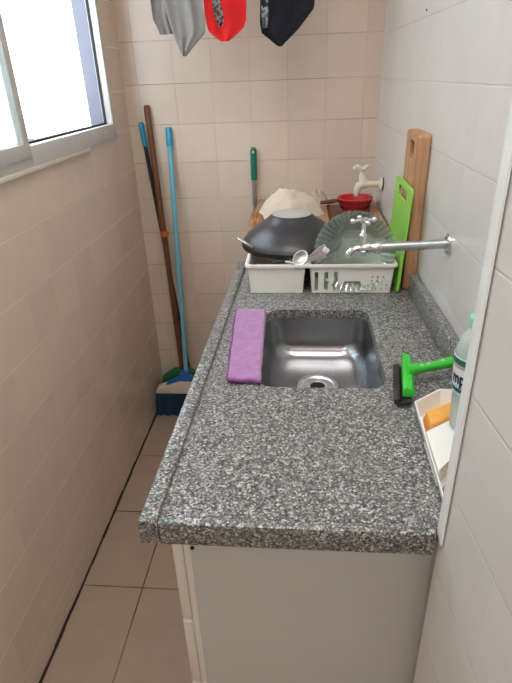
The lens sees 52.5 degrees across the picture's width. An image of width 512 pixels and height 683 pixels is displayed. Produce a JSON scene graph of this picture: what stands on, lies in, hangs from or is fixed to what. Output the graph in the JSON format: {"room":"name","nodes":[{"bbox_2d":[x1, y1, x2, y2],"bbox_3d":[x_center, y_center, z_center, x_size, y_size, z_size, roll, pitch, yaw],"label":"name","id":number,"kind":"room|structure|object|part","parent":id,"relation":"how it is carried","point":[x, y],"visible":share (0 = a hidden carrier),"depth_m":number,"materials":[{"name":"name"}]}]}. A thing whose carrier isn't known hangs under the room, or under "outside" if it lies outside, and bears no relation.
{"room":"kitchen","nodes":[
{"label":"kitchen","id":0,"kind":"room"},
{"bbox_2d":[0,0,162,682],"bbox_3d":[-0.741,0.118,0.288,0.085,2.550,4.480,0,27,5],"label":"wall","id":1,"kind":"structure","parent":0,"point":[81,374],"depth_m":1.60,"materials":[{"name":"beige tile"}]},
{"bbox_2d":[5,127,83,146],"bbox_3d":[-0.641,-0.642,1.681,0.088,0.039,0.688,0,27,5],"label":"trim","id":2,"kind":"structure","parent":1,"relation":"attached to","point":[82,127],"depth_m":1.69,"materials":[{"name":"grey paint"}]},
{"bbox_2d":[0,147,90,183],"bbox_3d":[-0.639,-0.242,0.961,0.034,0.012,1.740,0,27,5],"label":"trim","id":3,"kind":"structure","parent":1,"relation":"attached to","point":[18,174],"depth_m":1.41,"materials":[{"name":"stone"}]},
{"bbox_2d":[0,0,116,177],"bbox_3d":[-0.662,-0.702,0.904,0.076,0.858,2.015,0,27,5],"label":"window","id":4,"kind":"structure","parent":1,"relation":"in","point":[27,154],"depth_m":1.49,"materials":[{"name":"grey paint"}]},
{"bbox_3d":[-0.661,-0.541,0.599,0.018,0.806,1.308,0,27,5],"label":"sliding sash","id":5,"kind":"part","parent":4,"relation":"part of","materials":[{"name":"grey paint"}]},
{"bbox_2d":[39,414,156,682],"bbox_3d":[-0.620,1.060,1.225,0.008,0.012,3.498,0,27,5],"label":"baseboard","id":6,"kind":"structure","parent":1,"relation":"attached to","point":[154,418],"depth_m":1.77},
{"bbox_2d":[42,413,192,682],"bbox_3d":[0.091,1.287,0.854,1.950,0.100,4.550,0,27,5],"label":"floor","id":7,"kind":"structure","parent":0,"point":[125,624],"depth_m":1.64,"materials":[{"name":"beige tile"}]},
{"bbox_2d":[138,122,189,366],"bbox_3d":[-0.346,-0.303,2.417,0.280,1.331,0.051,0,27,5],"label":"squeegee","id":8,"kind":"object","parent":7,"relation":"on","point":[141,125],"visible":0.3,"depth_m":2.21,"materials":[{"name":"black plastic"}]},
{"bbox_2d":[144,105,195,382],"bbox_3d":[-0.380,-0.318,2.377,0.224,1.392,0.101,0,27,5],"label":"broom","id":9,"kind":"object","parent":7,"relation":"on","point":[175,371],"visible":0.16,"depth_m":2.32,"materials":[{"name":"brown wood"}]},
{"bbox_2d":[156,127,193,415],"bbox_3d":[-0.349,-0.260,2.356,0.325,1.307,0.214,0,27,5],"label":"broom","id":10,"kind":"object","parent":7,"relation":"on","point":[171,395],"visible":0.57,"depth_m":2.47,"materials":[{"name":"blue plastic"}]},
{"bbox_2d":[166,370,193,384],"bbox_3d":[-0.339,0.172,2.496,0.190,0.067,0.040,0,27,5],"label":"socket","id":11,"kind":"object","parent":10,"relation":"attached to","point":[185,378],"depth_m":2.48,"materials":[{"name":"blue plastic"}]},
{"bbox_2d":[250,147,256,211],"bbox_3d":[-0.048,-0.251,2.412,0.136,1.220,0.084,0,27,5],"label":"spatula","id":12,"kind":"object","parent":7,"relation":"on","point":[253,154],"visible":0.16,"depth_m":2.19,"materials":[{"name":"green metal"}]},
{"bbox_2d":[172,541,437,682],"bbox_3d":[0.164,0.431,1.439,0.520,0.884,1.059,0,27,5],"label":"base cabinet","id":13,"kind":"object","parent":7,"relation":"on","point":[251,615],"visible":0.44,"depth_m":0.86,"materials":[{"name":"white laminate"}]},
{"bbox_3d":[-0.105,0.306,1.021,0.018,0.179,0.389,0,27,5],"label":"drawer","id":14,"kind":"part","parent":13,"relation":"part of","materials":[{"name":"white wood"}]},
{"bbox_3d":[-0.099,0.468,1.104,0.018,0.172,0.389,0,27,5],"label":"drawer","id":15,"kind":"part","parent":13,"relation":"part of","materials":[{"name":"white wood"}]},
{"bbox_3d":[-0.093,0.627,1.186,0.018,0.172,0.389,0,27,5],"label":"drawer","id":16,"kind":"part","parent":13,"relation":"part of","materials":[{"name":"white wood"}]},
{"bbox_2d":[138,262,459,554],"bbox_3d":[0.164,-0.006,1.218,0.574,0.093,1.146,0,27,5],"label":"countertop","id":17,"kind":"structure","parent":13,"relation":"on","point":[253,465],"depth_m":0.87,"materials":[{"name":"grey stone"}]},
{"bbox_2d":[226,309,265,383],"bbox_3d":[-0.021,0.000,1.223,0.083,0.013,0.372,-1,27,3],"label":"cleaning cloth","id":18,"kind":"object","parent":17,"relation":"on","point":[245,357],"visible":1,"depth_m":1.19,"materials":[{"name":"purple fabric"}]},
{"bbox_2d":[245,238,397,292],"bbox_3d":[0.191,-0.233,1.578,0.426,0.088,0.264,0,27,5],"label":"dish rack","id":19,"kind":"object","parent":17,"relation":"on","point":[362,270],"visible":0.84,"depth_m":1.48,"materials":[{"name":"white plastic"}]},
{"bbox_2d":[273,259,292,263],"bbox_3d":[0.093,-0.234,1.478,0.101,0.009,0.025,-21,33,-32],"label":"paring knife","id":20,"kind":"object","parent":19,"relation":"on","point":[278,261],"visible":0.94,"depth_m":1.46,"materials":[{"name":"black plastic"}]},
{"bbox_3d":[0.064,-0.223,1.460,0.033,0.009,0.009,-4,27,-3],"label":"handle","id":21,"kind":"part","parent":20,"relation":"part of","materials":[{"name":"black plastic"}]},
{"bbox_2d":[237,209,343,259],"bbox_3d":[0.110,-0.348,1.603,0.326,0.098,0.311,0,27,5],"label":"wok","id":22,"kind":"object","parent":19,"relation":"on","point":[285,232],"visible":0.97,"depth_m":1.52,"materials":[{"name":"grey metal"}]},
{"bbox_3d":[-0.038,-0.299,1.556,0.037,0.026,0.071,-13,29,-20],"label":"loop handle","id":23,"kind":"part","parent":22,"relation":"part of","materials":[{"name":"metal"}]},
{"bbox_3d":[0.259,-0.366,1.666,0.037,0.026,0.071,-13,29,-20],"label":"loop handle","id":24,"kind":"part","parent":22,"relation":"part of","materials":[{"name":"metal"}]},
{"bbox_2d":[285,250,307,264],"bbox_3d":[0.114,-0.234,1.451,0.064,0.038,0.021,-2,27,-1],"label":"serving spoon","id":25,"kind":"object","parent":19,"relation":"on","point":[300,257],"visible":1,"depth_m":1.45,"materials":[{"name":"metal"}]},
{"bbox_2d":[293,250,307,264],"bbox_3d":[0.124,-0.234,1.452,0.045,0.038,0.020,-8,28,-11],"label":"spoon bowl","id":26,"kind":"object","parent":25,"relation":"on","point":[300,257],"depth_m":1.45,"materials":[{"name":"metal"}]},
{"bbox_2d":[304,244,328,263],"bbox_3d":[0.158,-0.224,1.458,0.101,0.106,0.019,12,30,25],"label":"tongs","id":27,"kind":"object","parent":19,"relation":"in","point":[312,257],"visible":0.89,"depth_m":1.43,"materials":[{"name":"white plastic"}]},
{"bbox_3d":[0.154,-0.214,1.459,0.095,0.087,0.012,16,32,32],"label":"arm","id":28,"kind":"part","parent":27,"relation":"part of","materials":[{"name":"metal"}]},
{"bbox_3d":[0.156,-0.227,1.464,0.092,0.106,0.008,12,30,26],"label":"arm","id":29,"kind":"part","parent":27,"relation":"part of","materials":[{"name":"metal"}]},
{"bbox_2d":[317,212,392,286],"bbox_3d":[0.280,-0.259,1.470,0.216,0.212,0.058,0,27,5],"label":"glass plate","id":30,"kind":"object","parent":19,"relation":"in","point":[349,212],"visible":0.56,"depth_m":1.46,"materials":[{"name":"white"}]},
{"bbox_2d":[314,211,395,291],"bbox_3d":[0.273,-0.252,1.448,0.226,0.222,0.060,0,27,5],"label":"glass plate","id":31,"kind":"object","parent":19,"relation":"in","point":[330,226],"visible":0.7,"depth_m":1.44,"materials":[{"name":"white"}]},
{"bbox_2d":[317,212,393,289],"bbox_3d":[0.277,-0.255,1.459,0.221,0.217,0.059,0,27,5],"label":"glass plate","id":32,"kind":"object","parent":19,"relation":"in","point":[344,212],"visible":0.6,"depth_m":1.45,"materials":[{"name":"white"}]},
{"bbox_2d":[261,318,383,387],"bbox_3d":[0.150,0.076,1.256,0.290,0.114,0.413,0,27,5],"label":"sink","id":33,"kind":"object","parent":17,"relation":"in","point":[297,352],"visible":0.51,"depth_m":1.40,"materials":[{"name":"silver metal"}]},
{"bbox_2d":[388,174,413,292],"bbox_3d":[0.410,-0.316,1.504,0.021,0.290,0.235,0,27,5],"label":"chopping board","id":34,"kind":"object","parent":17,"relation":"on","point":[401,210],"visible":0.88,"depth_m":1.46,"materials":[{"name":"green plastic"}]},
{"bbox_2d":[400,128,430,288],"bbox_3d":[0.436,-0.367,1.462,0.034,0.419,0.155,0,27,5],"label":"chopping board","id":35,"kind":"object","parent":17,"relation":"on","point":[418,144],"visible":0.81,"depth_m":1.39,"materials":[{"name":"brown wood"}]},
{"bbox_2d":[393,353,453,405],"bbox_3d":[0.329,0.073,1.016,0.117,0.042,0.148,4,28,12],"label":"squeegee","id":36,"kind":"object","parent":17,"relation":"on","point":[403,376],"visible":1,"depth_m":1.03,"materials":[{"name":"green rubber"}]},
{"bbox_3d":[0.288,0.084,1.025,0.033,0.017,0.136,4,28,12],"label":"rubber blade","id":37,"kind":"part","parent":36,"relation":"part of","materials":[{"name":"black rubber"}]},
{"bbox_3d":[0.344,0.053,1.042,0.115,0.033,0.036,-11,28,-17],"label":"handle","id":38,"kind":"part","parent":36,"relation":"part of","materials":[{"name":"green plastic"}]},
{"bbox_2d":[415,389,453,498],"bbox_3d":[0.324,0.168,0.846,0.106,0.034,0.286,0,27,5],"label":"sink caddy","id":39,"kind":"object","parent":17,"relation":"on","point":[438,440],"visible":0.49,"depth_m":0.84,"materials":[{"name":"white plastic"}]},
{"bbox_2d":[423,402,450,430],"bbox_3d":[0.328,0.133,0.917,0.108,0.025,0.043,-16,30,-25],"label":"sponge","id":40,"kind":"object","parent":39,"relation":"in","point":[434,417],"visible":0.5,"depth_m":0.90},
{"bbox_2d":[449,313,474,429],"bbox_3d":[0.344,0.043,0.815,0.070,0.219,0.063,-5,27,-5],"label":"detergent bottle","id":41,"kind":"object","parent":39,"relation":"in","point":[461,351],"visible":0.38,"depth_m":0.80,"materials":[{"name":"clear plastic"}]},
{"bbox_2d":[247,199,388,252],"bbox_3d":[0.247,-0.037,2.204,0.488,1.012,0.578,0,27,5],"label":"tub","id":42,"kind":"object","parent":7,"relation":"on","point":[349,230],"visible":0.11,"depth_m":2.11,"materials":[{"name":"plastic"}]},
{"bbox_2d":[248,210,263,227],"bbox_3d":[0.002,-0.443,1.849,0.064,0.048,0.106,0,27,5],"label":"rag","id":43,"kind":"object","parent":42,"relation":"on","point":[255,217],"visible":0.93,"depth_m":1.82,"materials":[{"name":"fabric"}]},
{"bbox_2d":[259,188,323,218],"bbox_3d":[0.130,-0.526,1.948,0.254,0.097,0.211,0,27,5],"label":"rag","id":44,"kind":"object","parent":42,"relation":"on","point":[281,199],"visible":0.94,"depth_m":1.91,"materials":[{"name":"white fabric"}]},
{"bbox_2d":[309,188,327,204],"bbox_3d":[0.250,-0.596,2.112,0.098,0.063,0.099,0,27,5],"label":"rag","id":45,"kind":"object","parent":42,"relation":"on","point":[319,196],"visible":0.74,"depth_m":2.09,"materials":[{"name":"white fabric"}]},
{"bbox_2d":[320,193,372,211],"bbox_3d":[0.355,-0.546,2.051,0.206,0.047,0.138,0,27,5],"label":"strainer","id":46,"kind":"object","parent":42,"relation":"on","point":[347,202],"visible":0.99,"depth_m":2.02,"materials":[{"name":"red plastic"}]},
{"bbox_3d":[0.288,-0.547,2.033,0.074,0.018,0.016,-6,27,-7],"label":"handle","id":47,"kind":"part","parent":46,"relation":"part of","materials":[{"name":"brown wood"}]},
{"bbox_2d":[337,193,372,211],"bbox_3d":[0.389,-0.545,2.048,0.138,0.047,0.138,0,27,5],"label":"bowl","id":48,"kind":"object","parent":46,"relation":"on","point":[347,202],"depth_m":2.01,"materials":[{"name":"red plastic"}]},
{"bbox_2d":[112,0,385,374],"bbox_3d":[0.069,-0.882,2.179,1.363,2.550,0.100,0,27,4],"label":"wall","id":49,"kind":"structure","parent":0,"point":[308,105],"depth_m":2.12,"materials":[{"name":"beige tile"}]},
{"bbox_2d":[373,0,511,338],"bbox_3d":[0.553,-0.478,1.356,0.264,2.550,1.870,0,27,5],"label":"wall","id":50,"kind":"structure","parent":0,"point":[446,71],"depth_m":1.15,"materials":[{"name":"tile"}]},
{"bbox_2d":[353,164,383,197],"bbox_3d":[0.427,-0.613,1.989,0.118,0.121,0.066,0,27,5],"label":"tap","id":51,"kind":"object","parent":50,"relation":"attached to","point":[363,183],"visible":1,"depth_m":1.98,"materials":[{"name":"white plastic"}]},
{"bbox_3d":[0.399,-0.658,1.969,0.055,0.022,0.055,10,30,23],"label":"cross handle","id":52,"kind":"part","parent":51,"relation":"part of","materials":[{"name":"beige plastic"}]},
{"bbox_3d":[0.409,-0.630,1.982,0.036,0.054,0.033,0,27,5],"label":"valve stem","id":53,"kind":"part","parent":51,"relation":"part of","materials":[{"name":"beige plastic"}]},
{"bbox_2d":[344,215,451,257],"bbox_3d":[0.319,-0.235,1.171,0.232,0.094,0.061,0,27,5],"label":"tap","id":54,"kind":"object","parent":50,"relation":"attached to","point":[363,246],"visible":1,"depth_m":1.17,"materials":[{"name":"silver metal"}]},
{"bbox_3d":[0.226,-0.207,1.194,0.043,0.031,0.018,0,27,5],"label":"spout","id":55,"kind":"part","parent":54,"relation":"part of","materials":[{"name":"silver metal"}]},
{"bbox_3d":[0.243,-0.243,1.174,0.020,0.059,0.020,0,27,5],"label":"valve stem","id":56,"kind":"part","parent":54,"relation":"part of","materials":[{"name":"silver metal"}]},
{"bbox_3d":[0.241,-0.271,1.160,0.048,0.014,0.048,16,32,31],"label":"cross handle","id":57,"kind":"part","parent":54,"relation":"part of","materials":[{"name":"silver metal"}]},
{"bbox_2d":[408,274,459,374],"bbox_3d":[0.417,0.035,1.078,0.023,0.056,0.865,0,27,4],"label":"backsplash","id":58,"kind":"structure","parent":50,"relation":"attached to","point":[441,331],"depth_m":1.23,"materials":[{"name":"grey stone"}]},
{"bbox_2d":[413,168,511,682],"bbox_3d":[0.317,0.550,-0.631,0.370,2.550,2.631,0,27,5],"label":"wall","id":59,"kind":"structure","parent":0,"point":[466,637],"depth_m":0.57,"materials":[{"name":"tile"}]},
{"bbox_2d":[437,101,511,545],"bbox_3d":[0.235,-0.457,0.333,0.029,1.633,0.022,0,27,5],"label":"trim","id":60,"kind":"structure","parent":59,"relation":"attached to","point":[506,161],"depth_m":0.55,"materials":[{"name":"white plastic"}]},
{"bbox_3d":[-0.066,-1.313,1.473,1.028,0.004,0.004,0,27,5],"label":"clothes line","id":61,"kind":"object","parent":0,"visible":0},
{"bbox_2d":[150,0,205,55],"bbox_3d":[-0.256,-1.119,1.581,0.194,0.442,0.054,0,27,5],"label":"shirt","id":62,"kind":"object","parent":61,"relation":"hanging from","point":[184,19],"visible":1,"depth_m":1.63,"materials":[{"name":"grey fabric"}]},
{"bbox_2d":[203,0,245,41],"bbox_3d":[-0.098,-1.132,1.554,0.136,0.405,0.061,0,27,5],"label":"shorts","id":63,"kind":"object","parent":61,"relation":"hanging from","point":[225,19],"visible":1,"depth_m":1.61,"materials":[{"name":"red fabric"}]},
{"bbox_2d":[260,0,314,45],"bbox_3d":[0.090,-1.122,1.544,0.189,0.425,0.057,0,27,5],"label":"shirt","id":64,"kind":"object","parent":61,"relation":"hanging from","point":[279,19],"visible":1,"depth_m":1.60,"materials":[{"name":"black fabric"}]},
{"label":"outside","id":65,"kind":"structure","parent":0,"visible":0},
{"bbox_2d":[0,0,90,147],"bbox_3d":[-1.805,-0.948,2.500,0.150,3.500,11.000,0,27,5],"label":"sky","id":66,"kind":"structure","parent":65,"point":[41,37],"depth_m":3.91,"materials":[{"name":"white"}]}
]}

